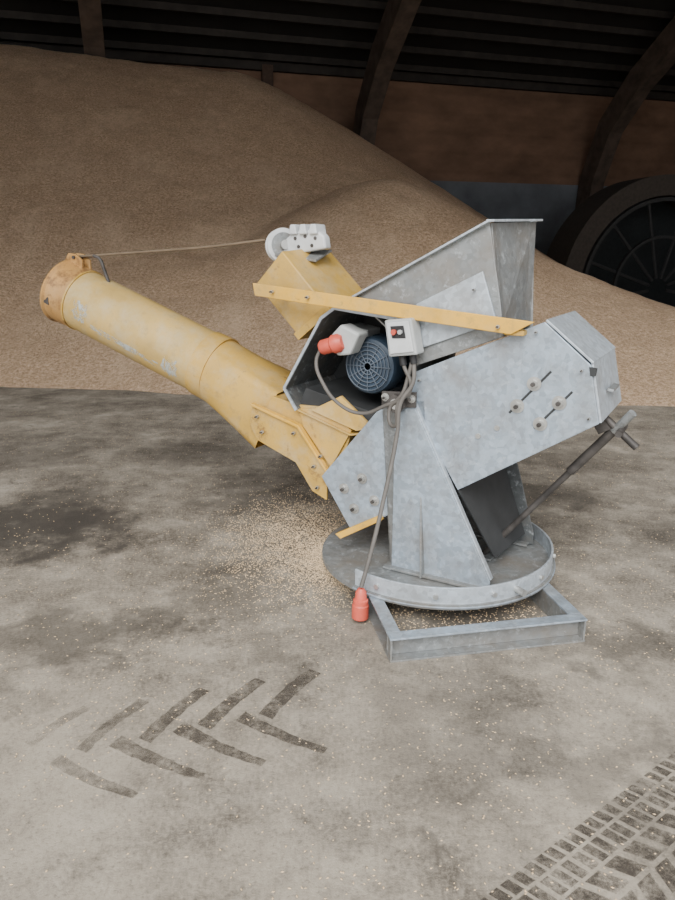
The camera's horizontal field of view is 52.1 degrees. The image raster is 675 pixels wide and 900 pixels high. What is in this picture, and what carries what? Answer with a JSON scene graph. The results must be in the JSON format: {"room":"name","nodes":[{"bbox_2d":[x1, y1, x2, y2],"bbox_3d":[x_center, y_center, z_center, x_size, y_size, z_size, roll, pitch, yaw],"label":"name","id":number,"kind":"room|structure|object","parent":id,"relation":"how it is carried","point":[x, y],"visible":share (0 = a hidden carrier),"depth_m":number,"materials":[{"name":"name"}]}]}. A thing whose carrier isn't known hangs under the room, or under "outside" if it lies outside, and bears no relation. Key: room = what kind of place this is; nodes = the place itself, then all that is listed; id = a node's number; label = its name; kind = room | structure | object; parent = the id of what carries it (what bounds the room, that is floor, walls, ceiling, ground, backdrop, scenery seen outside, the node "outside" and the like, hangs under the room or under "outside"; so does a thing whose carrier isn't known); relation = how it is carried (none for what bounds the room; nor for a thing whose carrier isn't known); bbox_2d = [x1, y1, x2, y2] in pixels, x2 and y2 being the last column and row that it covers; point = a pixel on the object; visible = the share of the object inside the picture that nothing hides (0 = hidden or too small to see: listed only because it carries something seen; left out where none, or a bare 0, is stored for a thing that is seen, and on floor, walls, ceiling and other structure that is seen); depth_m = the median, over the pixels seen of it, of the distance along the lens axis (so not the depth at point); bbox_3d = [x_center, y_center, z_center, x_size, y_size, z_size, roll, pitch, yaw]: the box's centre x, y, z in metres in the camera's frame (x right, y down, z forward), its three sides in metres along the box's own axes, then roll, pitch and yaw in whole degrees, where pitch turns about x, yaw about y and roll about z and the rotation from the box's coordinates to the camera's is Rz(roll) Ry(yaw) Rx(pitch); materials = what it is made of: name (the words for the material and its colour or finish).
{"room":"farm building","nodes":[
{"label":"farm building","id":0,"kind":"room"},
{"bbox_2d":[0,387,674,899],"bbox_3d":[2.500,-1.183,10.058,65.000,0.001,70.000,0,16,0],"label":"floor","id":1,"kind":"structure","parent":0,"point":[104,871],"depth_m":2.62,"materials":[{"name":"concrete"}]},
{"bbox_2d":[102,669,326,797],"bbox_3d":[-0.550,0.971,2.438,1.036,0.001,0.686,0,16,0],"label":"track","id":2,"kind":"object","parent":1,"relation":"on","point":[197,735],"visible":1,"depth_m":2.46,"materials":[{"name":"soil"}]},
{"bbox_2d":[0,44,674,406],"bbox_3d":[-1.450,-6.227,15.178,28.900,7.039,19.400,0,16,0],"label":"heap","id":3,"kind":"object","parent":1,"relation":"on","point":[99,155],"visible":0.75,"depth_m":11.98,"materials":[{"name":"food"}]},
{"bbox_2d":[0,411,674,899],"bbox_3d":[0.001,0.408,4.428,11.186,0.004,6.012,0,16,0],"label":"grain","id":4,"kind":"object","parent":1,"relation":"on","point":[316,552],"visible":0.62,"depth_m":3.60,"materials":[{"name":"food"}]},
{"bbox_2d":[367,596,399,653],"bbox_3d":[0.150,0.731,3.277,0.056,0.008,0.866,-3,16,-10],"label":"flange","id":5,"kind":"object","parent":1,"relation":"on","point":[379,629],"visible":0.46,"depth_m":3.07,"materials":[{"name":"metal"}]},
{"bbox_2d":[386,622,578,653],"bbox_3d":[0.628,0.780,2.921,0.865,0.090,0.008,-3,16,-10],"label":"frame","id":6,"kind":"object","parent":1,"relation":"on","point":[536,632],"visible":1,"depth_m":2.92,"materials":[{"name":"metal"}]},
{"bbox_2d":[387,637,391,660],"bbox_3d":[0.214,0.809,2.820,0.008,0.091,0.043,-3,16,-10],"label":"plate","id":7,"kind":"object","parent":6,"relation":"attached to","point":[389,652],"visible":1,"depth_m":2.81,"materials":[{"name":"metal"}]},
{"bbox_2d":[386,634,584,662],"bbox_3d":[0.633,0.835,2.912,0.692,0.008,0.605,9,18,29],"label":"flange","id":8,"kind":"object","parent":6,"relation":"attached to","point":[484,648],"depth_m":2.90,"materials":[{"name":"metal"}]},
{"bbox_2d":[387,613,586,640],"bbox_3d":[0.633,0.738,2.885,0.692,0.008,0.605,9,18,29],"label":"flange","id":9,"kind":"object","parent":6,"relation":"attached to","point":[578,617],"depth_m":2.88,"materials":[{"name":"metal"}]},
{"bbox_2d":[578,621,585,639],"bbox_3d":[1.053,0.766,2.972,0.008,0.091,0.043,-3,16,-10],"label":"plate","id":10,"kind":"object","parent":6,"relation":"attached to","point":[582,625],"visible":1,"depth_m":2.96,"materials":[{"name":"metal"}]},
{"bbox_2d":[530,597,548,615],"bbox_3d":[0.945,0.691,3.421,0.056,0.008,0.866,-3,16,-10],"label":"flange","id":11,"kind":"object","parent":1,"relation":"on","point":[530,597],"visible":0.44,"depth_m":3.25,"materials":[{"name":"metal"}]},
{"bbox_2d":[530,590,565,615],"bbox_3d":[0.921,0.644,3.403,0.008,0.090,0.866,-3,16,-10],"label":"frame","id":12,"kind":"object","parent":11,"relation":"on","point":[541,598],"visible":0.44,"depth_m":3.17,"materials":[{"name":"metal"}]},
{"bbox_2d":[542,583,579,613],"bbox_3d":[0.945,0.595,3.394,0.056,0.008,0.866,-3,16,-10],"label":"flange","id":13,"kind":"object","parent":12,"relation":"on","point":[566,606],"visible":0.44,"depth_m":3.09,"materials":[{"name":"metal"}]},
{"bbox_2d":[355,522,553,603],"bbox_3d":[0.684,0.540,3.374,1.156,0.087,0.626,-13,21,-39],"label":"turntable rim","id":14,"kind":"object","parent":13,"relation":"on","point":[399,590],"depth_m":3.07,"materials":[{"name":"metal"}]},
{"bbox_2d":[392,403,492,585],"bbox_3d":[0.487,0.194,3.151,0.495,0.841,0.040,9,18,29],"label":"plate","id":15,"kind":"object","parent":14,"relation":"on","point":[450,552],"depth_m":3.17,"materials":[{"name":"metal"}]},
{"bbox_2d":[382,407,394,563],"bbox_3d":[0.244,0.158,3.298,0.021,0.830,0.091,-13,20,-39],"label":"flange","id":16,"kind":"object","parent":15,"relation":"attached to","point":[389,433],"visible":0.51,"depth_m":3.26,"materials":[{"name":"metal"}]},
{"bbox_2d":[420,497,424,577],"bbox_3d":[0.388,0.411,3.220,0.038,0.385,0.051,9,18,29],"label":"rib","id":17,"kind":"object","parent":15,"relation":"attached to","point":[422,572],"visible":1,"depth_m":3.23,"materials":[{"name":"metal"}]},
{"bbox_2d":[352,560,555,608],"bbox_3d":[0.679,0.562,3.465,0.777,0.008,1.151,9,18,29],"label":"turntable rim lip","id":18,"kind":"object","parent":14,"relation":"attached to","point":[543,586],"depth_m":3.05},
{"bbox_2d":[448,473,479,532],"bbox_3d":[0.692,0.288,3.767,0.193,0.306,0.011,9,18,29],"label":"plate","id":19,"kind":"object","parent":14,"relation":"on","point":[470,519],"depth_m":3.77,"materials":[{"name":"metal"}]},
{"bbox_2d":[473,531,528,546],"bbox_3d":[0.773,0.455,3.761,0.540,0.012,0.080,9,18,29],"label":"back stand foot","id":20,"kind":"object","parent":14,"relation":"on","point":[477,534],"visible":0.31,"depth_m":3.63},
{"bbox_2d":[505,463,527,514],"bbox_3d":[0.934,0.201,3.598,0.129,0.275,0.011,9,18,29],"label":"plate","id":21,"kind":"object","parent":14,"relation":"on","point":[514,477],"depth_m":3.59,"materials":[{"name":"metal"}]},
{"bbox_2d":[514,586,526,596],"bbox_3d":[0.811,0.626,3.064,0.032,0.031,0.055,-9,18,-29],"label":"bolt","id":22,"kind":"object","parent":14,"relation":"on","point":[517,589],"visible":1,"depth_m":3.05,"materials":[{"name":"metal"}]},
{"bbox_2d":[518,515,533,543],"bbox_3d":[0.994,0.413,3.622,0.077,0.155,0.011,9,18,29],"label":"plate","id":23,"kind":"object","parent":14,"relation":"on","point":[528,536],"depth_m":3.62,"materials":[{"name":"metal"}]},
{"bbox_2d":[482,470,571,554],"bbox_3d":[0.968,0.217,3.234,0.588,0.748,0.030,12,20,36],"label":"brace rod","id":24,"kind":"object","parent":14,"relation":"on","point":[566,474],"visible":0.65,"depth_m":3.26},
{"bbox_2d":[458,468,524,557],"bbox_3d":[0.761,0.310,3.367,0.148,0.372,0.551,10,19,33],"label":"panel","id":25,"kind":"object","parent":24,"relation":"attached to","point":[490,501],"visible":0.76,"depth_m":3.36,"materials":[{"name":"metal"}]},
{"bbox_2d":[547,323,618,417],"bbox_3d":[0.831,-0.228,3.162,0.831,0.747,0.507,9,18,29],"label":"box","id":26,"kind":"object","parent":25,"relation":"on","point":[547,323],"depth_m":2.86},
{"bbox_2d":[412,322,598,489],"bbox_3d":[0.677,-0.162,2.934,0.823,0.767,0.060,9,18,29],"label":"housing","id":27,"kind":"object","parent":26,"relation":"attached to","point":[465,395],"depth_m":2.93,"materials":[{"name":"metal"}]},
{"bbox_2d":[253,283,533,333],"bbox_3d":[0.185,-0.634,3.051,1.374,0.178,0.012,9,18,29],"label":"bar","id":28,"kind":"object","parent":27,"relation":"attached to","point":[400,310],"visible":1,"depth_m":3.01,"materials":[{"name":"paint"}]},
{"bbox_2d":[258,249,361,339],"bbox_3d":[-0.118,-0.821,3.574,0.448,0.451,0.430,9,18,29],"label":"box","id":29,"kind":"object","parent":28,"relation":"attached to","point":[291,269],"depth_m":3.44,"materials":[{"name":"paint"}]},
{"bbox_2d":[275,250,331,261],"bbox_3d":[-0.177,-1.008,3.581,0.250,0.061,0.161,9,18,29],"label":"winch foot","id":30,"kind":"object","parent":29,"relation":"on","point":[314,256],"visible":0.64,"depth_m":3.52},
{"bbox_2d":[265,228,290,260],"bbox_3d":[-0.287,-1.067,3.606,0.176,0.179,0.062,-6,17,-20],"label":"pulley","id":31,"kind":"object","parent":30,"relation":"attached to","point":[268,246],"visible":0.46,"depth_m":3.57,"materials":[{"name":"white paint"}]},
{"bbox_2d":[279,240,287,249],"bbox_3d":[-0.285,-1.066,3.601,0.115,0.059,0.107,9,18,29],"label":"hub","id":32,"kind":"object","parent":31,"relation":"attached to","point":[283,244],"depth_m":3.55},
{"bbox_2d":[289,224,299,233],"bbox_3d":[-0.204,-1.130,3.538,0.048,0.048,0.100,9,18,29],"label":"winch bracket rib","id":33,"kind":"object","parent":30,"relation":"on","point":[294,228],"visible":0.54,"depth_m":3.50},
{"bbox_2d":[299,224,309,233],"bbox_3d":[-0.152,-1.122,3.510,0.048,0.048,0.100,9,18,29],"label":"winch bracket rib","id":34,"kind":"object","parent":30,"relation":"on","point":[303,229],"visible":0.56,"depth_m":3.47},
{"bbox_2d":[284,230,330,251],"bbox_3d":[-0.156,-1.068,3.527,0.256,0.114,0.060,9,18,29],"label":"bracket","id":35,"kind":"object","parent":30,"relation":"on","point":[322,242],"depth_m":3.49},
{"bbox_2d":[309,224,325,233],"bbox_3d":[-0.101,-1.114,3.481,0.048,0.048,0.100,9,18,29],"label":"winch bracket rib","id":36,"kind":"object","parent":30,"relation":"on","point":[314,228],"visible":0.86,"depth_m":3.44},
{"bbox_2d":[385,318,423,356],"bbox_3d":[0.294,-0.496,3.026,0.158,0.172,0.085,9,18,29],"label":"switch box","id":37,"kind":"object","parent":28,"relation":"attached to","point":[414,324],"visible":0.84,"depth_m":2.99,"materials":[{"name":"grey plastic"}]},
{"bbox_2d":[390,326,405,337],"bbox_3d":[0.261,-0.509,2.978,0.074,0.058,0.004,9,18,29],"label":"switch","id":38,"kind":"object","parent":37,"relation":"attached to","point":[396,328],"visible":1,"depth_m":2.97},
{"bbox_2d":[386,321,413,353],"bbox_3d":[0.270,-0.486,2.987,0.133,0.147,0.007,9,18,29],"label":"lid","id":39,"kind":"object","parent":37,"relation":"attached to","point":[396,345],"depth_m":2.98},
{"bbox_2d":[399,356,406,365],"bbox_3d":[0.289,-0.400,3.053,0.041,0.054,0.032,9,18,29],"label":"cable gland","id":40,"kind":"object","parent":37,"relation":"attached to","point":[402,359],"visible":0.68,"depth_m":3.04,"materials":[{"name":"plastic"}]},
{"bbox_2d":[387,365,412,427],"bbox_3d":[0.278,-0.237,3.069,0.109,0.284,0.070,0,16,0],"label":"power cable","id":41,"kind":"object","parent":40,"relation":"attached to","point":[404,367],"visible":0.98,"depth_m":3.07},
{"bbox_2d":[409,355,417,363],"bbox_3d":[0.332,-0.403,3.026,0.041,0.054,0.032,9,18,29],"label":"cable gland","id":42,"kind":"object","parent":37,"relation":"attached to","point":[413,358],"visible":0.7,"depth_m":3.01,"materials":[{"name":"plastic"}]},
{"bbox_2d":[359,364,415,587],"bbox_3d":[0.215,0.115,3.064,0.336,0.977,0.058,-13,20,-38],"label":"power cable","id":43,"kind":"object","parent":42,"relation":"hanging from","point":[413,380],"visible":1,"depth_m":3.07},
{"bbox_2d":[352,587,368,621],"bbox_3d":[0.103,0.690,3.099,0.076,0.148,0.079,9,18,29],"label":"plug","id":44,"kind":"object","parent":43,"relation":"hanging from","point":[360,606],"visible":1,"depth_m":3.08,"materials":[{"name":"plastic"}]},
{"bbox_2d":[510,399,523,412],"bbox_3d":[0.754,-0.185,2.897,0.059,0.059,0.005,9,18,29],"label":"bolt","id":45,"kind":"object","parent":27,"relation":"attached to","point":[521,409],"visible":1,"depth_m":2.89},
{"bbox_2d":[527,377,541,390],"bbox_3d":[0.809,-0.272,2.839,0.059,0.059,0.005,9,18,29],"label":"bolt","id":46,"kind":"object","parent":27,"relation":"attached to","point":[537,379],"visible":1,"depth_m":2.83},
{"bbox_2d":[533,417,547,430],"bbox_3d":[0.842,-0.108,2.866,0.059,0.059,0.005,9,18,29],"label":"bolt","id":47,"kind":"object","parent":27,"relation":"attached to","point":[544,420],"visible":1,"depth_m":2.86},
{"bbox_2d":[552,396,566,409],"bbox_3d":[0.902,-0.191,2.806,0.059,0.059,0.005,9,18,29],"label":"bolt","id":48,"kind":"object","parent":27,"relation":"attached to","point":[562,398],"visible":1,"depth_m":2.80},
{"bbox_2d":[486,219,542,325],"bbox_3d":[0.766,-0.769,3.019,0.100,0.477,0.514,9,18,29],"label":"plate","id":49,"kind":"object","parent":26,"relation":"on","point":[513,242],"depth_m":3.00,"materials":[{"name":"metal"}]},
{"bbox_2d":[546,311,615,363],"bbox_3d":[1.051,-0.492,2.954,0.201,0.164,0.520,9,18,29],"label":"plate","id":50,"kind":"object","parent":26,"relation":"attached to","point":[571,326],"depth_m":2.90,"materials":[{"name":"metal"}]},
{"bbox_2d":[589,367,597,375],"bbox_3d":[1.007,-0.309,2.719,0.030,0.035,0.017,9,18,29],"label":"notch","id":51,"kind":"object","parent":26,"relation":"attached to","point":[593,371],"visible":1,"depth_m":2.71,"materials":[{"name":"metal"}]},
{"bbox_2d":[591,349,621,422],"bbox_3d":[1.155,-0.285,2.952,0.064,0.239,0.507,9,18,29],"label":"plate","id":52,"kind":"object","parent":26,"relation":"attached to","point":[607,372],"depth_m":2.90,"materials":[{"name":"metal"}]},
{"bbox_2d":[567,430,614,474],"bbox_3d":[1.124,0.005,3.050,0.203,0.246,0.062,9,18,29],"label":"brace sleeve","id":53,"kind":"object","parent":24,"relation":"on","point":[608,435],"depth_m":3.04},
{"bbox_2d":[481,761,674,899],"bbox_3d":[1.005,1.103,1.974,1.806,0.001,1.457,0,16,0],"label":"track","id":54,"kind":"object","parent":1,"relation":"on","point":[626,866],"visible":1,"depth_m":1.90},
{"bbox_2d":[547,174,674,306],"bbox_3d":[9.191,-5.965,20.255,6.199,3.850,1.350,-3,16,-12],"label":"ventilation fan","id":55,"kind":"object","parent":1,"relation":"on","point":[622,236],"visible":0.8,"depth_m":19.88,"materials":[{"name":"metal"}]},
{"bbox_2d":[0,0,674,92],"bbox_3d":[3.639,-11.058,9.879,48.009,4.500,26.304,-5,16,-16],"label":"ceiling","id":56,"kind":"structure","parent":0,"point":[54,7],"depth_m":20.73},
{"bbox_2d":[346,335,403,393],"bbox_3d":[0.179,-0.416,3.361,0.276,0.276,0.130,9,18,29],"label":"motor","id":57,"kind":"object","parent":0,"point":[396,373],"depth_m":3.30,"materials":[{"name":"metal"}]},
{"bbox_2d":[353,323,379,336],"bbox_3d":[0.117,-0.579,3.441,0.147,0.098,0.140,9,18,29],"label":"box","id":58,"kind":"object","parent":57,"relation":"on","point":[371,330],"depth_m":3.41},
{"bbox_2d":[387,393,405,412],"bbox_3d":[0.265,-0.209,3.106,0.087,0.087,0.025,9,18,29],"label":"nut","id":59,"kind":"object","parent":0,"point":[394,396],"depth_m":3.09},
{"bbox_2d":[382,391,416,407],"bbox_3d":[0.279,-0.230,3.125,0.170,0.080,0.014,9,18,29],"label":"clamp","id":60,"kind":"object","parent":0,"point":[408,405],"depth_m":3.10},
{"bbox_2d":[147,63,674,254],"bbox_3d":[-0.053,-8.775,23.482,48.008,7.400,0.300,-5,16,-16],"label":"wall","id":61,"kind":"structure","parent":0,"point":[439,132],"depth_m":24.61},
{"bbox_2d":[78,0,105,57],"bbox_3d":[-4.270,-8.761,11.197,0.520,8.836,20.078,-5,16,-16],"label":"beam","id":62,"kind":"structure","parent":61,"relation":"attached to","point":[90,12],"depth_m":17.30,"materials":[{"name":"wood"}]},
{"bbox_2d":[0,0,674,101],"bbox_3d":[2.219,-12.044,14.584,48.009,4.137,15.702,-5,16,-16],"label":"roof purlins","id":63,"kind":"structure","parent":62,"relation":"on","point":[136,56],"depth_m":20.98,"materials":[{"name":"wood"}]},
{"bbox_2d":[261,64,273,86],"bbox_3d":[-2.209,-9.966,22.183,0.340,4.300,0.250,-5,16,-16],"label":"wall post","id":64,"kind":"object","parent":61,"relation":"attached to","point":[267,70],"visible":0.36,"depth_m":21.56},
{"bbox_2d":[353,0,421,145],"bbox_3d":[3.402,-9.379,13.383,0.520,8.836,20.078,-5,16,-16],"label":"beam","id":65,"kind":"structure","parent":61,"relation":"attached to","point":[398,16],"depth_m":19.97,"materials":[{"name":"wood"}]},
{"bbox_2d":[575,16,674,208],"bbox_3d":[12.033,-10.075,15.842,0.520,8.836,20.078,-5,16,-16],"label":"beam","id":66,"kind":"structure","parent":61,"relation":"attached to","point":[659,57],"depth_m":23.30,"materials":[{"name":"wood"}]},
{"bbox_2d":[322,516,554,609],"bbox_3d":[0.510,0.529,3.579,1.180,0.022,1.180,9,18,29],"label":"disc","id":67,"kind":"object","parent":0,"point":[341,557],"depth_m":3.43,"materials":[{"name":"metal"}]},
{"bbox_2d":[481,549,493,560],"bbox_3d":[0.743,0.532,3.500,0.100,0.012,0.100,9,18,29],"label":"brace foot","id":68,"kind":"object","parent":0,"point":[489,556],"depth_m":3.47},
{"bbox_2d":[594,416,610,433],"bbox_3d":[1.140,-0.121,2.981,0.089,0.108,0.020,9,18,29],"label":"brace lug","id":69,"kind":"object","parent":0,"point":[602,427],"depth_m":2.97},
{"bbox_2d":[615,424,627,437],"bbox_3d":[1.214,-0.086,2.947,0.028,0.028,0.180,9,18,29],"label":"cross","id":70,"kind":"object","parent":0,"point":[620,431],"depth_m":2.88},
{"bbox_2d":[604,416,639,449],"bbox_3d":[1.198,-0.087,2.950,0.190,0.156,0.061,9,18,29],"label":"handle bar","id":71,"kind":"object","parent":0,"point":[610,422],"depth_m":2.92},
{"bbox_2d":[611,410,636,433],"bbox_3d":[1.211,-0.118,2.922,0.099,0.117,0.065,9,18,29],"label":"handle grip","id":72,"kind":"object","parent":71,"relation":"attached to","point":[630,415],"depth_m":2.90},
{"bbox_3d":[0.291,-0.678,3.369,0.412,0.054,0.500,9,18,29],"label":"housing wall","id":73,"kind":"object","parent":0,"visible":0},
{"bbox_2d":[352,221,503,364],"bbox_3d":[0.375,-0.670,3.000,0.721,0.615,0.036,9,18,29],"label":"hopper","id":74,"kind":"object","parent":73,"relation":"attached to","point":[473,254],"depth_m":2.95,"materials":[{"name":"metal"}]},
{"bbox_2d":[416,271,494,347],"bbox_3d":[0.505,-0.590,2.947,0.364,0.338,0.013,9,18,29],"label":"plate","id":75,"kind":"object","parent":74,"relation":"attached to","point":[460,297],"visible":0.54,"depth_m":2.93,"materials":[{"name":"metal"}]},
{"bbox_3d":[0.381,-0.217,3.445,0.182,0.180,0.500,9,18,29],"label":"wall","id":76,"kind":"structure","parent":0,"visible":0},
{"bbox_2d":[416,353,455,370],"bbox_3d":[0.472,-0.394,3.341,0.040,0.223,0.500,9,18,29],"label":"wall","id":77,"kind":"structure","parent":76,"relation":"on","point":[430,363],"depth_m":3.29,"materials":[{"name":"metal"}]},
{"bbox_2d":[504,272,533,336],"bbox_3d":[0.616,-0.782,3.389,0.709,0.618,0.008,9,18,29],"label":"hopper","id":78,"kind":"object","parent":77,"relation":"attached to","point":[531,325],"visible":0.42,"depth_m":3.25,"materials":[{"name":"metal"}]},
{"bbox_3d":[0.311,0.018,3.554,0.559,0.682,0.524,9,18,29],"label":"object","id":79,"kind":"object","parent":76,"relation":"attached to","visible":0},
{"bbox_2d":[250,402,327,499],"bbox_3d":[-0.260,0.004,3.594,0.490,0.463,0.032,9,18,29],"label":"plate","id":80,"kind":"object","parent":79,"relation":"attached to","point":[277,435],"depth_m":3.57,"materials":[{"name":"yellow paint"}]},
{"bbox_2d":[322,401,424,538],"bbox_3d":[0.169,0.105,3.327,0.583,0.754,0.038,9,18,29],"label":"plate","id":81,"kind":"object","parent":79,"relation":"attached to","point":[365,454],"depth_m":3.38,"materials":[{"name":"metal"}]},
{"bbox_2d":[357,473,366,483],"bbox_3d":[0.120,0.139,3.368,0.053,0.053,0.005,9,18,29],"label":"bolt","id":82,"kind":"object","parent":81,"relation":"attached to","point":[360,474],"visible":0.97,"depth_m":3.36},
{"bbox_3d":[0.245,-0.139,3.549,0.138,0.039,0.500,9,18,29],"label":"wall","id":83,"kind":"structure","parent":79,"relation":"attached to","visible":0},
{"bbox_2d":[297,408,355,434],"bbox_3d":[0.053,-0.197,3.648,0.310,0.098,0.500,9,18,29],"label":"wall","id":84,"kind":"structure","parent":83,"relation":"attached to","point":[299,410],"depth_m":3.44,"materials":[{"name":"metal"}]},
{"bbox_2d":[267,393,355,467],"bbox_3d":[-0.079,-0.106,3.753,0.598,0.419,0.430,9,18,29],"label":"box","id":85,"kind":"object","parent":84,"relation":"attached to","point":[280,404],"visible":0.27,"depth_m":3.57,"materials":[{"name":"yellow paint"}]},
{"bbox_2d":[199,341,290,447],"bbox_3d":[-0.496,-0.347,3.925,0.629,0.575,0.422,9,18,29],"label":"discharge tube section","id":86,"kind":"object","parent":85,"relation":"attached to","point":[234,377],"visible":0.77,"depth_m":3.77,"materials":[{"name":"yellow paint"}]},
{"bbox_2d":[63,272,214,388],"bbox_3d":[-1.136,-0.700,4.125,1.086,0.712,0.372,7,17,23],"label":"tube","id":87,"kind":"object","parent":86,"relation":"attached to","point":[157,332],"visible":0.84,"depth_m":3.98,"materials":[{"name":"yellow paint"}]},
{"bbox_2d":[72,301,86,322],"bbox_3d":[-1.520,-0.814,4.063,0.128,0.142,0.011,7,17,23],"label":"worn patch","id":88,"kind":"object","parent":87,"relation":"attached to","point":[79,306],"visible":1,"depth_m":4.05,"materials":[{"name":"grey paint"}]},
{"bbox_2d":[61,271,102,329],"bbox_3d":[-1.554,-0.919,4.255,0.155,0.364,0.385,9,18,29],"label":"band","id":89,"kind":"object","parent":87,"relation":"attached to","point":[85,272],"visible":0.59,"depth_m":4.10,"materials":[{"name":"yellow paint"}]},
{"bbox_2d":[92,254,109,281],"bbox_3d":[-1.414,-1.088,4.142,0.132,0.169,0.027,11,19,33],"label":"shackle","id":90,"kind":"object","parent":87,"relation":"attached to","point":[93,255],"visible":1,"depth_m":4.13,"materials":[{"name":"metal"}]},
{"bbox_2d":[79,238,265,257],"bbox_3d":[-0.978,-1.143,3.918,1.325,0.100,0.031,7,17,25],"label":"rope","id":91,"kind":"object","parent":90,"relation":"attached to","point":[257,240],"visible":0.99,"depth_m":3.86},
{"bbox_2d":[90,325,157,363],"bbox_3d":[-1.245,-0.606,4.004,0.486,0.227,0.017,7,17,22],"label":"worn patch","id":92,"kind":"object","parent":87,"relation":"attached to","point":[126,346],"visible":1,"depth_m":4.00,"materials":[{"name":"grey paint"}]},
{"bbox_2d":[161,359,176,375],"bbox_3d":[-0.950,-0.471,3.909,0.128,0.124,0.036,9,18,29],"label":"worn patch","id":93,"kind":"object","parent":87,"relation":"attached to","point":[162,363],"visible":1,"depth_m":3.91,"materials":[{"name":"grey paint"}]},
{"bbox_2d":[185,332,238,399],"bbox_3d":[-0.716,-0.480,3.995,0.239,0.402,0.401,9,18,29],"label":"tube collar","id":94,"kind":"object","parent":87,"relation":"attached to","point":[209,344],"visible":0.62,"depth_m":3.83,"materials":[{"name":"yellow paint"}]},
{"bbox_3d":[-1.200,-0.734,4.145,1.182,0.737,0.466,9,18,29],"label":"lining","id":95,"kind":"object","parent":87,"relation":"in","visible":0},
{"bbox_2d":[40,259,98,326],"bbox_3d":[-1.628,-0.960,4.271,0.300,0.425,0.409,9,18,29],"label":"ring","id":96,"kind":"object","parent":95,"relation":"in","point":[59,277],"visible":0.49,"depth_m":4.11,"materials":[{"name":"metal"}]},
{"bbox_2d":[65,253,83,268],"bbox_3d":[-1.603,-1.149,4.195,0.149,0.094,0.015,9,18,29],"label":"mounting lug","id":97,"kind":"object","parent":96,"relation":"on","point":[78,261],"visible":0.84,"depth_m":4.17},
{"bbox_2d":[76,253,91,268],"bbox_3d":[-1.573,-1.163,4.245,0.149,0.094,0.015,9,18,29],"label":"mounting lug","id":98,"kind":"object","parent":96,"relation":"on","point":[86,261],"visible":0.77,"depth_m":4.22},
{"bbox_2d":[286,374,335,408],"bbox_3d":[-0.111,-0.318,3.712,0.077,0.110,0.500,9,18,29],"label":"housing wall","id":99,"kind":"object","parent":85,"relation":"on","point":[296,392],"visible":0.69,"depth_m":3.59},
{"bbox_2d":[283,388,297,410],"bbox_3d":[-0.239,-0.257,3.499,0.082,0.113,0.012,9,18,29],"label":"rim","id":100,"kind":"object","parent":99,"relation":"attached to","point":[285,390],"depth_m":3.49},
{"bbox_2d":[287,314,366,387],"bbox_3d":[-0.046,-0.532,3.612,0.229,0.364,0.500,9,18,29],"label":"housing wall","id":101,"kind":"object","parent":99,"relation":"on","point":[328,364],"visible":0.72,"depth_m":3.54,"materials":[{"name":"metal"}]},
{"bbox_2d":[283,318,322,388],"bbox_3d":[-0.174,-0.472,3.399,0.234,0.368,0.012,9,18,29],"label":"rim","id":102,"kind":"object","parent":101,"relation":"attached to","point":[318,323],"depth_m":3.39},
{"bbox_2d":[325,310,354,317],"bbox_3d":[0.082,-0.709,3.486,0.076,0.055,0.500,9,18,29],"label":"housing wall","id":103,"kind":"object","parent":101,"relation":"on","point":[335,313],"visible":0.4,"depth_m":3.37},
{"bbox_2d":[300,408,351,465],"bbox_3d":[-0.062,-0.064,3.482,0.305,0.304,0.009,9,18,29],"label":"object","id":104,"kind":"object","parent":85,"relation":"attached to","point":[329,441],"visible":0.82,"depth_m":3.48,"materials":[{"name":"yellow paint"}]},
{"bbox_2d":[300,376,389,420],"bbox_3d":[0.162,-0.243,3.587,0.577,0.184,0.430,9,18,29],"label":"floor","id":105,"kind":"structure","parent":84,"relation":"on","point":[315,395],"depth_m":3.52,"materials":[{"name":"metal"}]},
{"bbox_2d":[365,356,411,376],"bbox_3d":[0.272,-0.459,3.515,0.249,0.249,0.320,9,18,29],"label":"motor","id":106,"kind":"object","parent":105,"relation":"on","point":[367,366],"visible":0.02,"depth_m":3.41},
{"bbox_2d":[332,323,366,355],"bbox_3d":[0.051,-0.521,3.257,0.161,0.145,0.100,9,18,29],"label":"socket","id":107,"kind":"object","parent":106,"relation":"attached to","point":[353,337],"visible":0.8,"depth_m":3.21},
{"bbox_2d":[318,334,344,354],"bbox_3d":[-0.025,-0.497,3.246,0.132,0.103,0.090,9,18,29],"label":"cap","id":108,"kind":"object","parent":107,"relation":"attached to","point":[333,344],"depth_m":3.21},
{"bbox_2d":[314,350,411,414],"bbox_3d":[0.106,-0.308,3.174,0.513,0.292,0.062,10,19,31],"label":"cable","id":109,"kind":"object","parent":107,"relation":"attached to","point":[319,376],"visible":0.95,"depth_m":3.21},
{"bbox_2d":[346,342,388,390],"bbox_3d":[0.143,-0.399,3.301,0.234,0.234,0.006,9,18,29],"label":"grille","id":110,"kind":"object","parent":106,"relation":"attached to","point":[363,342],"depth_m":3.29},
{"bbox_2d":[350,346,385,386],"bbox_3d":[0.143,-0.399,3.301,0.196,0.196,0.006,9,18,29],"label":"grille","id":111,"kind":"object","parent":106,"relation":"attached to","point":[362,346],"depth_m":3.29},
{"bbox_2d":[334,316,408,391],"bbox_3d":[0.293,-0.484,3.714,0.724,0.607,0.015,9,18,29],"label":"housing","id":112,"kind":"object","parent":84,"relation":"attached to","point":[341,371],"visible":0.09,"depth_m":3.73,"materials":[{"name":"metal"}]},
{"bbox_2d":[334,308,396,318],"bbox_3d":[0.163,-0.618,3.156,0.412,0.060,0.012,9,18,29],"label":"rim","id":113,"kind":"object","parent":112,"relation":"attached to","point":[350,311],"depth_m":3.16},
{"bbox_2d":[312,396,367,430],"bbox_3d":[0.032,-0.185,3.400,0.348,0.154,0.059,9,18,29],"label":"housing","id":114,"kind":"object","parent":83,"relation":"on","point":[331,410],"visible":0.82,"depth_m":3.39,"materials":[{"name":"paint"}]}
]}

